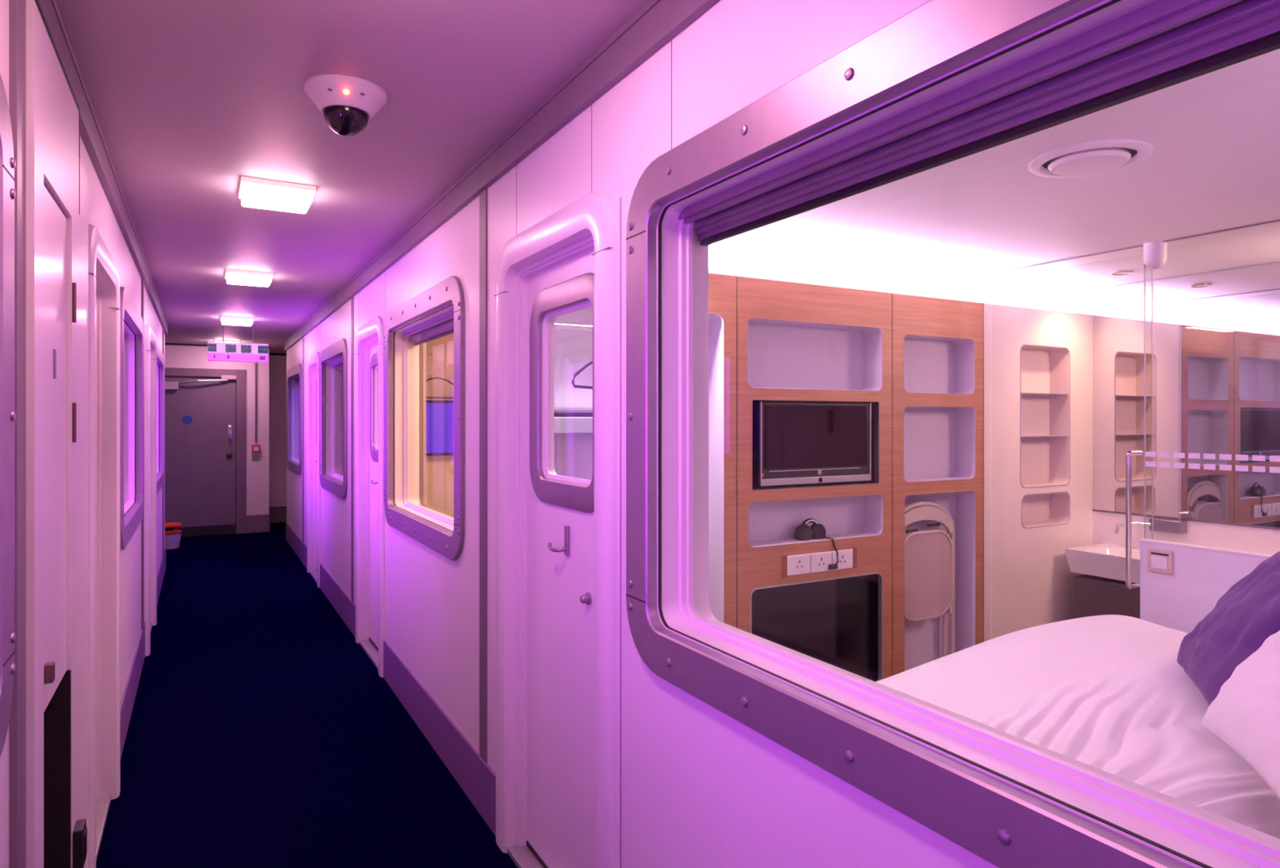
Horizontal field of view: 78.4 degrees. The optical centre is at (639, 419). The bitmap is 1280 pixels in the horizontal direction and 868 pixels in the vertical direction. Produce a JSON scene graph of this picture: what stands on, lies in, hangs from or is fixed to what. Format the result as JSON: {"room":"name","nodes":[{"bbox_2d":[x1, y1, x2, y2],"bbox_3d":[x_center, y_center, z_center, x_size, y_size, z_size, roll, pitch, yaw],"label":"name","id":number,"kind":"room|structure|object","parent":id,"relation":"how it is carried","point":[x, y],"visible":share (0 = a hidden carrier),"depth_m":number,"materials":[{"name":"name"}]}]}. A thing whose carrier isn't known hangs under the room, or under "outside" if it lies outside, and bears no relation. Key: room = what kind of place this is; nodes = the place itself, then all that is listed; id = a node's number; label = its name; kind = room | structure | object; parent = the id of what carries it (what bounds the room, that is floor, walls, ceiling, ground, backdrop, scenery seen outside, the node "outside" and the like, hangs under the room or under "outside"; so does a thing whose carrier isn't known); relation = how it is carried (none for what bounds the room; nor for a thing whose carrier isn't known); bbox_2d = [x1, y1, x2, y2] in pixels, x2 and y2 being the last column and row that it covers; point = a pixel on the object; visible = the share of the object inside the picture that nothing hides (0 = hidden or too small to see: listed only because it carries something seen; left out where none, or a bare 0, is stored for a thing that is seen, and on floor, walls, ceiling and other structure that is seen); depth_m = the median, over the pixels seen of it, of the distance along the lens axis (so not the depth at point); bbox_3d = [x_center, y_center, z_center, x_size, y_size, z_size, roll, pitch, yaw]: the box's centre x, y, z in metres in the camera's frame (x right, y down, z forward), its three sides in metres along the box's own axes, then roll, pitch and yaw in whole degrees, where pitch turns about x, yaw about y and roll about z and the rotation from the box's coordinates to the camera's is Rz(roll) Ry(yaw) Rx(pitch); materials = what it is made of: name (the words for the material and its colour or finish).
{"room":"hotel corridor","nodes":[
{"label":"hotel corridor","id":0,"kind":"room"},
{"bbox_2d":[0,0,164,867],"bbox_3d":[-1.988,0.255,2.767,0.150,2.390,11.170,0,0,-29],"label":"wall","id":1,"kind":"structure","parent":0,"point":[101,215],"depth_m":3.49,"materials":[{"name":"white laminate"}]},
{"bbox_2d":[0,74,15,756],"bbox_3d":[-0.844,-0.007,0.737,0.177,1.160,1.470,0,0,-29],"label":"window","id":2,"kind":"structure","parent":1,"relation":"in","point":[7,162],"depth_m":1.36,"materials":[{"name":"grey metal"}]},
{"bbox_2d":[8,0,26,867],"bbox_3d":[-1.182,0.305,1.491,0.014,2.290,0.084,0,0,-29],"label":"trim","id":3,"kind":"structure","parent":1,"relation":"attached to","point":[17,8],"depth_m":1.47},
{"bbox_2d":[26,0,88,867],"bbox_3d":[-1.463,0.307,1.863,0.183,2.286,0.840,0,0,-29],"label":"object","id":4,"kind":"structure","parent":1,"relation":"in","point":[57,180],"depth_m":1.82,"materials":[{"name":"white metal"}]},
{"bbox_2d":[72,818,87,867],"bbox_3d":[-1.445,1.097,2.027,0.025,0.105,0.070,0,0,-29],"label":"holder","id":5,"kind":"object","parent":4,"relation":"attached to","point":[80,830],"visible":1,"depth_m":2.00,"materials":[{"name":"black plastic"}]},
{"bbox_2d":[38,0,168,334],"bbox_3d":[-1.910,-0.888,2.810,0.027,0.104,11.170,0,0,-29],"label":"crown molding","id":6,"kind":"structure","parent":1,"relation":"attached to","point":[91,132],"depth_m":2.54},
{"bbox_2d":[88,223,120,867],"bbox_3d":[-1.889,0.425,2.656,0.155,2.050,0.920,0,0,-29],"label":"door","id":7,"kind":"structure","parent":1,"relation":"in","point":[104,286],"depth_m":2.98,"materials":[{"name":"white metal"}]},
{"bbox_2d":[120,286,143,549],"bbox_3d":[-2.636,-0.007,3.939,0.173,1.160,1.450,0,0,-29],"label":"window","id":8,"kind":"structure","parent":1,"relation":"in","point":[131,326],"depth_m":4.49,"materials":[{"name":"grey metal"}]},
{"bbox_2d":[120,546,165,759],"bbox_3d":[-1.918,1.346,2.806,0.010,0.208,11.170,0,0,-29],"label":"baseboard","id":9,"kind":"structure","parent":1,"relation":"attached to","point":[127,700],"depth_m":4.03,"materials":[{"name":"purple"}]},
{"bbox_2d":[141,278,144,631],"bbox_3d":[-2.959,0.205,4.670,0.014,2.090,0.060,0,0,-29],"label":"trim","id":10,"kind":"structure","parent":1,"relation":"attached to","point":[142,279],"depth_m":4.65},
{"bbox_2d":[144,324,156,656],"bbox_3d":[-3.303,0.425,5.188,0.155,2.050,0.920,0,0,-29],"label":"door","id":11,"kind":"structure","parent":1,"relation":"in","point":[150,342],"depth_m":4.85,"materials":[{"name":"white"}]},
{"bbox_2d":[156,343,164,493],"bbox_3d":[-4.046,-0.007,6.462,0.173,1.160,1.470,0,0,-29],"label":"window","id":12,"kind":"structure","parent":1,"relation":"in","point":[160,357],"depth_m":7.04,"materials":[{"name":"grey metal"}]},
{"bbox_2d":[162,328,164,556],"bbox_3d":[-4.374,0.205,7.201,0.014,2.090,0.060,0,0,-29],"label":"trim","id":13,"kind":"structure","parent":1,"relation":"attached to","point":[162,328],"depth_m":7.18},
{"bbox_2d":[164,344,286,515],"bbox_3d":[-5.382,0.255,9.118,4.500,2.390,3.530,0,0,-29],"label":"wall","id":14,"kind":"structure","parent":0,"point":[266,478],"depth_m":10.15,"materials":[{"name":"white paint"}]},
{"bbox_2d":[164,367,246,537],"bbox_3d":[-5.808,0.405,9.628,1.754,2.090,0.204,0,0,-29],"label":"door","id":15,"kind":"structure","parent":14,"relation":"in","point":[206,417],"depth_m":9.85,"materials":[{"name":"grey plastic"}]},
{"bbox_2d":[164,342,286,355],"bbox_3d":[-5.887,-0.925,10.124,4.200,0.030,0.980,0,0,-29],"label":"trim","id":16,"kind":"structure","parent":14,"relation":"attached to","point":[168,344],"depth_m":9.77,"materials":[{"name":"black"}]},
{"bbox_2d":[251,453,259,461],"bbox_3d":[-4.949,0.489,10.108,0.090,0.090,0.004,0,0,-29],"label":"plate","id":17,"kind":"object","parent":14,"relation":"attached to","point":[255,457],"visible":1,"depth_m":10.11,"materials":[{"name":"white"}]},
{"bbox_2d":[254,362,257,442],"bbox_3d":[-4.939,-0.324,10.100,0.023,1.233,0.024,0,0,-29],"label":"cable conduit","id":18,"kind":"object","parent":14,"relation":"attached to","point":[255,363],"visible":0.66,"depth_m":10.09,"materials":[{"name":"white plastic"}]},
{"bbox_2d":[251,444,260,453],"bbox_3d":[-4.934,0.374,10.091,0.100,0.100,0.048,0,0,-29],"label":"fire alarm","id":19,"kind":"object","parent":14,"relation":"attached to","point":[255,448],"visible":1,"depth_m":10.07,"materials":[{"name":"red plastic"}]},
{"bbox_2d":[246,506,286,533],"bbox_3d":[-4.666,1.337,10.812,1.396,0.225,0.972,0,0,-29],"label":"baseboard","id":20,"kind":"structure","parent":14,"relation":"attached to","point":[260,522],"depth_m":10.16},
{"bbox_2d":[96,521,517,867],"bbox_3d":[-1.596,1.500,5.008,7.300,0.100,14.900,0,0,-29],"label":"floor","id":21,"kind":"structure","parent":0,"point":[260,733],"depth_m":3.48,"materials":[{"name":"blue carpet"}]},
{"bbox_2d":[164,522,182,549],"bbox_3d":[-5.329,1.308,8.879,0.260,0.285,0.260,0,0,-29],"label":"tub","id":22,"kind":"object","parent":21,"relation":"on","point":[172,535],"visible":0.76,"depth_m":8.82,"materials":[{"name":"grey plastic"}]},
{"bbox_2d":[56,0,649,353],"bbox_3d":[-1.596,-0.990,5.008,7.300,0.100,14.900,0,0,-29],"label":"ceiling","id":23,"kind":"structure","parent":0,"point":[190,99],"depth_m":2.42,"materials":[{"name":"grey paint"}]},
{"bbox_2d":[213,339,239,342],"bbox_3d":[-4.936,-0.912,9.385,0.270,0.056,0.270,0,0,-29],"label":"ceiling light","id":24,"kind":"object","parent":23,"relation":"attached to","point":[215,340],"visible":0.35,"depth_m":9.27,"materials":[{"name":"white plastic"}]},
{"bbox_2d":[220,315,253,325],"bbox_3d":[-3.723,-0.912,7.256,0.270,0.056,0.270,0,0,-29],"label":"ceiling light","id":25,"kind":"object","parent":23,"relation":"attached to","point":[226,320],"visible":1,"depth_m":7.17,"materials":[{"name":"white plastic"}]},
{"bbox_2d":[221,318,253,325],"bbox_3d":[-3.723,-0.901,7.256,0.250,0.034,0.250,0,0,-29],"label":"diffuser","id":26,"kind":"object","parent":25,"relation":"attached to","point":[238,322],"depth_m":7.17,"materials":[{"name":"white plastic"}]},
{"bbox_2d":[207,326,268,362],"bbox_3d":[-4.097,-0.766,8.012,0.549,0.347,0.094,0,0,-29],"label":"exit sign","id":27,"kind":"object","parent":23,"relation":"hanging from","point":[223,351],"visible":1,"depth_m":7.98,"materials":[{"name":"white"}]},
{"bbox_2d":[225,268,273,286],"bbox_3d":[-2.526,-0.912,5.072,0.270,0.056,0.270,0,0,-29],"label":"ceiling light","id":28,"kind":"object","parent":23,"relation":"attached to","point":[236,277],"visible":1,"depth_m":4.99,"materials":[{"name":"white plastic"}]},
{"bbox_2d":[226,273,271,286],"bbox_3d":[-2.526,-0.901,5.072,0.250,0.034,0.250,0,0,-29],"label":"diffuser","id":29,"kind":"object","parent":28,"relation":"attached to","point":[247,279],"depth_m":5.00,"materials":[{"name":"white plastic"}]},
{"bbox_2d":[238,176,315,213],"bbox_3d":[-1.486,-0.912,3.213,0.270,0.056,0.270,0,0,-29],"label":"ceiling light","id":30,"kind":"object","parent":23,"relation":"attached to","point":[254,193],"visible":1,"depth_m":3.14,"materials":[{"name":"white plastic"}]},
{"bbox_2d":[303,74,386,137],"bbox_3d":[-0.841,-0.877,2.249,0.224,0.126,0.224,0,0,-29],"label":"dome camera","id":31,"kind":"object","parent":23,"relation":"attached to","point":[347,104],"visible":1,"depth_m":2.19,"materials":[{"name":"white plastic"}]},
{"bbox_2d":[342,89,349,94],"bbox_3d":[-0.809,-0.900,2.162,0.017,0.008,0.017,0,0,-29],"label":"light","id":32,"kind":"object","parent":31,"relation":"attached to","point":[344,91],"depth_m":2.16,"materials":[{"name":"red plastic"}]},
{"bbox_2d":[342,333,453,517],"bbox_3d":[-0.927,0.340,6.018,2.146,2.220,5.710,0,0,-29],"label":"wall","id":33,"kind":"structure","parent":0,"point":[439,351],"depth_m":5.62,"materials":[{"name":"beige wood"}]},
{"bbox_2d":[426,400,453,455],"bbox_3d":[-1.291,0.058,5.645,0.573,0.390,0.085,0,0,-29],"label":"wall screen","id":34,"kind":"object","parent":33,"relation":"attached to","point":[439,413],"visible":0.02,"depth_m":5.53,"materials":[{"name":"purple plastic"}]},
{"bbox_2d":[426,366,453,398],"bbox_3d":[-1.408,-0.260,5.457,0.391,0.224,0.011,0,0,-29],"label":"hanger","id":35,"kind":"object","parent":33,"relation":"hanging from","point":[437,377],"visible":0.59,"depth_m":5.46,"materials":[{"name":"silver metal"}]},
{"bbox_2d":[286,0,998,867],"bbox_3d":[-1.146,0.255,4.057,0.150,2.390,12.600,0,0,-29],"label":"wall","id":36,"kind":"structure","parent":0,"point":[701,787],"depth_m":1.85,"materials":[{"name":"white laminate"}]},
{"bbox_2d":[286,363,302,475],"bbox_3d":[-3.765,-0.007,8.733,0.173,1.160,1.480,0,0,-29],"label":"window","id":37,"kind":"structure","parent":36,"relation":"in","point":[294,378],"depth_m":9.26,"materials":[{"name":"grey metal"}]},
{"bbox_2d":[302,337,303,542],"bbox_3d":[-3.407,0.205,7.945,0.008,2.090,0.076,0,0,-29],"label":"trim","id":38,"kind":"structure","parent":36,"relation":"attached to","point":[303,337],"depth_m":7.91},
{"bbox_2d":[306,351,320,587],"bbox_3d":[-2.925,0.425,7.186,0.143,2.050,0.860,0,0,-29],"label":"door","id":39,"kind":"structure","parent":36,"relation":"in","point":[313,486],"depth_m":7.45,"materials":[{"name":"white"}]},
{"bbox_2d":[319,338,347,498],"bbox_3d":[-2.346,-0.007,6.193,0.173,1.160,1.400,0,0,-29],"label":"window","id":40,"kind":"structure","parent":36,"relation":"in","point":[333,358],"depth_m":6.69,"materials":[{"name":"grey metal"}]},
{"bbox_2d":[351,296,353,602],"bbox_3d":[-1.963,0.205,5.362,0.008,2.090,0.076,0,0,-29],"label":"trim","id":41,"kind":"structure","parent":36,"relation":"attached to","point":[352,298],"depth_m":5.35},
{"bbox_2d":[354,315,385,677],"bbox_3d":[-1.605,0.425,4.825,0.143,2.050,0.870,0,0,-29],"label":"door","id":42,"kind":"structure","parent":36,"relation":"in","point":[370,514],"depth_m":5.03,"materials":[{"name":"white plastic"}]},
{"bbox_2d":[285,522,495,835],"bbox_3d":[-1.216,1.346,4.018,0.010,0.208,12.600,0,0,-29],"label":"baseboard","id":43,"kind":"structure","parent":36,"relation":"attached to","point":[477,779],"depth_m":3.49,"materials":[{"name":"purple"}]},
{"bbox_2d":[418,342,426,506],"bbox_3d":[-1.255,0.050,4.494,0.029,1.400,0.130,0,0,-29],"label":"curtain","id":44,"kind":"object","parent":36,"relation":"hanging from","point":[422,348],"visible":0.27,"depth_m":4.44,"materials":[{"name":"beige fabric"}]},
{"bbox_2d":[383,275,464,559],"bbox_3d":[-0.994,-0.007,3.769,0.177,1.160,1.490,0,0,-29],"label":"window","id":45,"kind":"structure","parent":36,"relation":"in","point":[437,312],"depth_m":4.09,"materials":[{"name":"grey metal"}]},
{"bbox_2d":[479,188,487,763],"bbox_3d":[-0.573,0.205,2.874,0.008,2.090,0.076,0,0,-29],"label":"trim","id":46,"kind":"structure","parent":36,"relation":"attached to","point":[482,195],"depth_m":2.87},
{"bbox_2d":[284,0,719,351],"bbox_3d":[-1.223,-0.888,4.013,0.027,0.104,12.600,0,0,-29],"label":"crown molding","id":47,"kind":"structure","parent":36,"relation":"attached to","point":[658,22],"depth_m":2.28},
{"bbox_2d":[358,40,671,328],"bbox_3d":[-1.352,-0.708,4.271,0.001,0.256,5.828,0,0,-29],"label":"trim","id":48,"kind":"structure","parent":36,"relation":"attached to","point":[671,40],"depth_m":2.08,"materials":[{"name":"white plastic"}]},
{"bbox_2d":[493,191,617,867],"bbox_3d":[-0.228,0.425,2.361,0.143,2.050,0.875,0,0,-29],"label":"door","id":49,"kind":"structure","parent":36,"relation":"in","point":[556,535],"depth_m":2.41,"materials":[{"name":"white plastic"}]},
{"bbox_2d":[620,196,621,867],"bbox_3d":[-0.048,0.450,1.937,0.001,2.000,0.003,0,0,-29],"label":"trim","id":50,"kind":"structure","parent":36,"relation":"attached to","point":[620,197],"depth_m":1.94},
{"bbox_2d":[626,0,1279,867],"bbox_3d":[0.402,-0.007,1.273,0.177,1.160,1.490,0,0,-29],"label":"window","id":51,"kind":"structure","parent":36,"relation":"in","point":[944,82],"depth_m":1.23,"materials":[{"name":"grey metal"}]},
{"bbox_2d":[708,244,1071,312],"bbox_3d":[1.081,0.255,3.829,3.516,2.390,0.050,0,0,-29],"label":"light","id":52,"kind":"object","parent":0,"point":[722,260],"depth_m":3.84,"materials":[{"name":"white plastic"}]},
{"bbox_2d":[710,48,1279,292],"bbox_3d":[1.823,-0.790,2.502,3.516,0.080,2.990,0,0,-29],"label":"ceiling","id":53,"kind":"structure","parent":0,"point":[1213,165],"depth_m":2.79,"materials":[{"name":"white paint"}]},
{"bbox_2d":[1028,138,1153,177],"bbox_3d":[1.288,-0.737,2.254,0.310,0.026,0.310,0,0,-29],"label":"ceiling vent","id":54,"kind":"object","parent":53,"relation":"in","point":[1090,158],"visible":1,"depth_m":2.20,"materials":[{"name":"white plastic"}]},
{"bbox_2d":[1110,270,1133,275],"bbox_3d":[2.444,-0.745,3.984,0.100,0.010,0.100,0,0,-29],"label":"recessed light","id":55,"kind":"object","parent":53,"relation":"in","point":[1119,272],"visible":1,"depth_m":3.97,"materials":[{"name":"silver metal"}]},
{"bbox_2d":[985,219,1279,275],"bbox_3d":[2.459,-0.748,2.841,0.016,0.004,2.760,0,0,-29],"label":"track","id":56,"kind":"object","parent":53,"relation":"attached to","point":[1276,220],"visible":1,"depth_m":3.40,"materials":[{"name":"white metal"}]},
{"bbox_2d":[1143,240,1167,269],"bbox_3d":[2.190,-0.695,3.337,0.084,0.110,0.084,0,0,-29],"label":"pivot bracket","id":57,"kind":"object","parent":53,"relation":"attached to","point":[1155,253],"visible":1,"depth_m":3.31,"materials":[{"name":"white plastic"}]},
{"bbox_2d":[1125,269,1153,589],"bbox_3d":[1.973,0.355,3.691,0.091,2.150,0.782,0,0,-29],"label":"shower door","id":58,"kind":"structure","parent":57,"relation":"attached to","point":[1128,457],"depth_m":3.37,"materials":[{"name":"clear glass"}]},
{"bbox_2d":[983,302,1093,641],"bbox_3d":[2.156,0.425,4.323,0.958,2.050,0.127,0,0,-29],"label":"wall","id":59,"kind":"structure","parent":0,"point":[1038,363],"depth_m":4.29,"materials":[{"name":"white"}]},
{"bbox_2d":[1021,435,1068,436],"bbox_3d":[2.185,0.090,4.335,0.423,0.003,0.108,0,0,-29],"label":"shelf","id":60,"kind":"object","parent":59,"relation":"attached to","point":[1021,435],"depth_m":4.39,"materials":[{"name":"grey"}]},
{"bbox_2d":[1021,392,1068,395],"bbox_3d":[2.185,-0.144,4.335,0.423,0.003,0.108,0,0,-29],"label":"glass shelf","id":61,"kind":"object","parent":59,"relation":"attached to","point":[1022,393],"depth_m":4.37,"materials":[{"name":"grey"}]},
{"bbox_2d":[1071,288,1279,554],"bbox_3d":[3.284,0.350,3.376,0.112,2.200,2.890,0,0,-29],"label":"wall","id":62,"kind":"structure","parent":0,"point":[1264,540],"depth_m":4.07,"materials":[{"name":"white paint"}]},
{"bbox_2d":[1114,511,1189,533],"bbox_3d":[2.702,0.539,4.157,0.332,0.140,0.132,0,0,30],"label":"tap","id":63,"kind":"object","parent":62,"relation":"attached to","point":[1163,525],"visible":0.97,"depth_m":4.10,"materials":[{"name":"grey metal"}]},
{"bbox_2d":[1092,262,1279,529],"bbox_3d":[3.270,-0.113,3.294,0.015,1.270,2.760,0,0,-29],"label":"bathroom mirror","id":64,"kind":"object","parent":62,"relation":"attached to","point":[1216,334],"visible":1,"depth_m":4.05,"materials":[{"name":"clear mirror"}]},
{"bbox_3d":[1.803,1.445,2.537,3.516,0.014,2.910,0,0,-29],"label":"floor","id":65,"kind":"structure","parent":0,"visible":0},
{"bbox_2d":[554,272,737,627],"bbox_3d":[-0.012,0.425,3.111,0.884,2.050,0.126,0,0,-29],"label":"wardrobe","id":66,"kind":"object","parent":65,"relation":"on","point":[573,348],"visible":0.16,"depth_m":3.25,"materials":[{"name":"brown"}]},
{"bbox_2d":[554,323,592,329],"bbox_3d":[-0.126,-0.333,2.874,0.456,0.015,0.016,0,0,-29],"label":"hanging rail","id":67,"kind":"object","parent":66,"relation":"attached to","point":[556,325],"visible":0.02,"depth_m":2.80,"materials":[{"name":"silver metal"}]},
{"bbox_2d":[571,360,592,388],"bbox_3d":[-0.067,-0.223,2.907,0.411,0.224,0.011,0,0,-29],"label":"hanger","id":68,"kind":"object","parent":67,"relation":"hanging from","point":[590,362],"visible":0.12,"depth_m":2.82,"materials":[{"name":"silver metal"}]},
{"bbox_2d":[554,407,592,433],"bbox_3d":[-0.186,0.003,3.006,0.391,0.095,0.110,0,0,-29],"label":"shelf","id":69,"kind":"object","parent":66,"relation":"attached to","point":[566,420],"depth_m":2.92,"materials":[{"name":"grey"}]},
{"bbox_2d":[737,275,892,681],"bbox_3d":[0.769,0.425,3.547,0.903,2.050,0.128,0,0,-29],"label":"wall unit","id":70,"kind":"object","parent":65,"relation":"on","point":[797,341],"visible":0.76,"depth_m":3.56,"materials":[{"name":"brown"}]},
{"bbox_2d":[754,400,871,486],"bbox_3d":[0.790,0.103,3.542,0.650,0.365,0.056,0,0,-29],"label":"television","id":71,"kind":"object","parent":70,"relation":"attached to","point":[796,442],"visible":1,"depth_m":3.51,"materials":[{"name":"black plastic"}]},
{"bbox_2d":[794,518,839,569],"bbox_3d":[0.791,0.556,3.525,0.186,0.223,0.110,0,0,-29],"label":"headphones","id":72,"kind":"object","parent":70,"relation":"in","point":[803,531],"visible":0.98,"depth_m":3.52,"materials":[{"name":"black plastic"}]},
{"bbox_2d":[794,524,812,540],"bbox_3d":[0.734,0.512,3.524,0.084,0.084,0.056,0,0,-29],"label":"cushion","id":73,"kind":"object","parent":72,"relation":"on","point":[802,532],"depth_m":3.50,"materials":[{"name":"black plastic"}]},
{"bbox_2d":[809,523,826,538],"bbox_3d":[0.803,0.512,3.563,0.084,0.084,0.056,0,0,-29],"label":"cushion","id":74,"kind":"object","parent":72,"relation":"on","point":[818,531],"depth_m":3.54,"materials":[{"name":"black plastic"}]},
{"bbox_2d":[782,546,857,577],"bbox_3d":[0.805,0.633,3.492,0.438,0.101,0.010,0,0,-29],"label":"panel","id":75,"kind":"object","parent":70,"relation":"attached to","point":[798,564],"visible":1,"depth_m":3.48,"materials":[{"name":"white plastic"}]},
{"bbox_2d":[712,272,1076,313],"bbox_3d":[1.078,-0.608,3.733,3.316,0.013,0.025,0,0,-29],"label":"led strip","id":76,"kind":"object","parent":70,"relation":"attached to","point":[713,273],"visible":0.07,"depth_m":3.77,"materials":[{"name":"white"}]},
{"bbox_2d":[892,293,983,675],"bbox_3d":[1.450,0.425,3.929,0.654,2.050,0.126,0,0,-29],"label":"storage unit","id":77,"kind":"object","parent":65,"relation":"on","point":[938,343],"visible":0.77,"depth_m":3.99,"materials":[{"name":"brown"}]},
{"bbox_2d":[904,501,954,657],"bbox_3d":[1.400,0.897,3.887,0.462,0.986,0.068,0,0,-29],"label":"folding chair","id":78,"kind":"object","parent":77,"relation":"in","point":[929,554],"visible":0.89,"depth_m":3.88,"materials":[{"name":"beige plastic"}]},
{"bbox_2d":[1074,573,1140,618],"bbox_3d":[2.733,1.144,3.922,0.313,0.588,0.980,0,0,-29],"label":"vanity cabinet","id":79,"kind":"object","parent":65,"relation":"on","point":[1094,595],"visible":0.12,"depth_m":4.13,"materials":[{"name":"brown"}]},
{"bbox_2d":[1065,543,1140,582],"bbox_3d":[2.723,0.775,3.899,0.358,0.150,1.050,0,0,-29],"label":"basin","id":80,"kind":"object","parent":79,"relation":"in","point":[1102,560],"visible":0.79,"depth_m":4.17,"materials":[{"name":"white ceramic"}]},
{"bbox_2d":[1138,538,1273,633],"bbox_3d":[2.646,0.981,2.506,0.051,0.938,1.994,0,0,-29],"label":"partition panel","id":81,"kind":"object","parent":65,"relation":"on","point":[1202,575],"visible":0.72,"depth_m":3.20,"materials":[{"name":"white"}]},
{"bbox_2d":[1147,547,1173,574],"bbox_3d":[2.176,0.591,3.285,0.016,0.096,0.096,0,0,-29],"label":"wall switch","id":82,"kind":"object","parent":81,"relation":"attached to","point":[1161,561],"visible":1,"depth_m":3.28,"materials":[{"name":"beige plastic"}]},
{"bbox_2d":[1144,264,1279,538],"bbox_3d":[2.647,-0.119,2.501,0.010,1.262,1.983,0,0,-29],"label":"glass screen","id":83,"kind":"object","parent":81,"relation":"on","point":[1153,454],"visible":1,"depth_m":3.21,"materials":[{"name":"grey"}]},
{"bbox_3d":[1.514,0.969,1.975,2.290,0.938,1.930,0,0,-29],"label":"bed","id":84,"kind":"object","parent":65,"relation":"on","visible":0},
{"bbox_2d":[876,614,1187,721],"bbox_3d":[1.332,0.916,2.291,2.320,0.349,1.260,0,0,-29],"label":"mattress","id":85,"kind":"object","parent":84,"relation":"on","point":[976,682],"visible":0.16,"depth_m":2.56,"materials":[{"name":"white fabric"}]},
{"bbox_2d":[979,649,1279,838],"bbox_3d":[1.352,0.882,1.987,1.700,0.296,0.690,0,0,-29],"label":"duvet","id":86,"kind":"object","parent":85,"relation":"on","point":[1140,722],"visible":0.36,"depth_m":1.94,"materials":[{"name":"white fabric"}]},
{"bbox_2d":[1177,551,1279,705],"bbox_3d":[1.731,0.583,2.211,0.319,0.404,0.445,0,0,22],"label":"cushion","id":87,"kind":"object","parent":86,"relation":"on","point":[1247,614],"visible":0.74,"depth_m":2.16,"materials":[{"name":"purple fabric"}]},
{"bbox_2d":[1200,630,1279,798],"bbox_3d":[1.502,0.586,1.679,0.372,0.404,0.627,0,0,19],"label":"pillow","id":88,"kind":"object","parent":86,"relation":"on","point":[1245,713],"visible":1,"depth_m":1.75,"materials":[{"name":"white fabric"}]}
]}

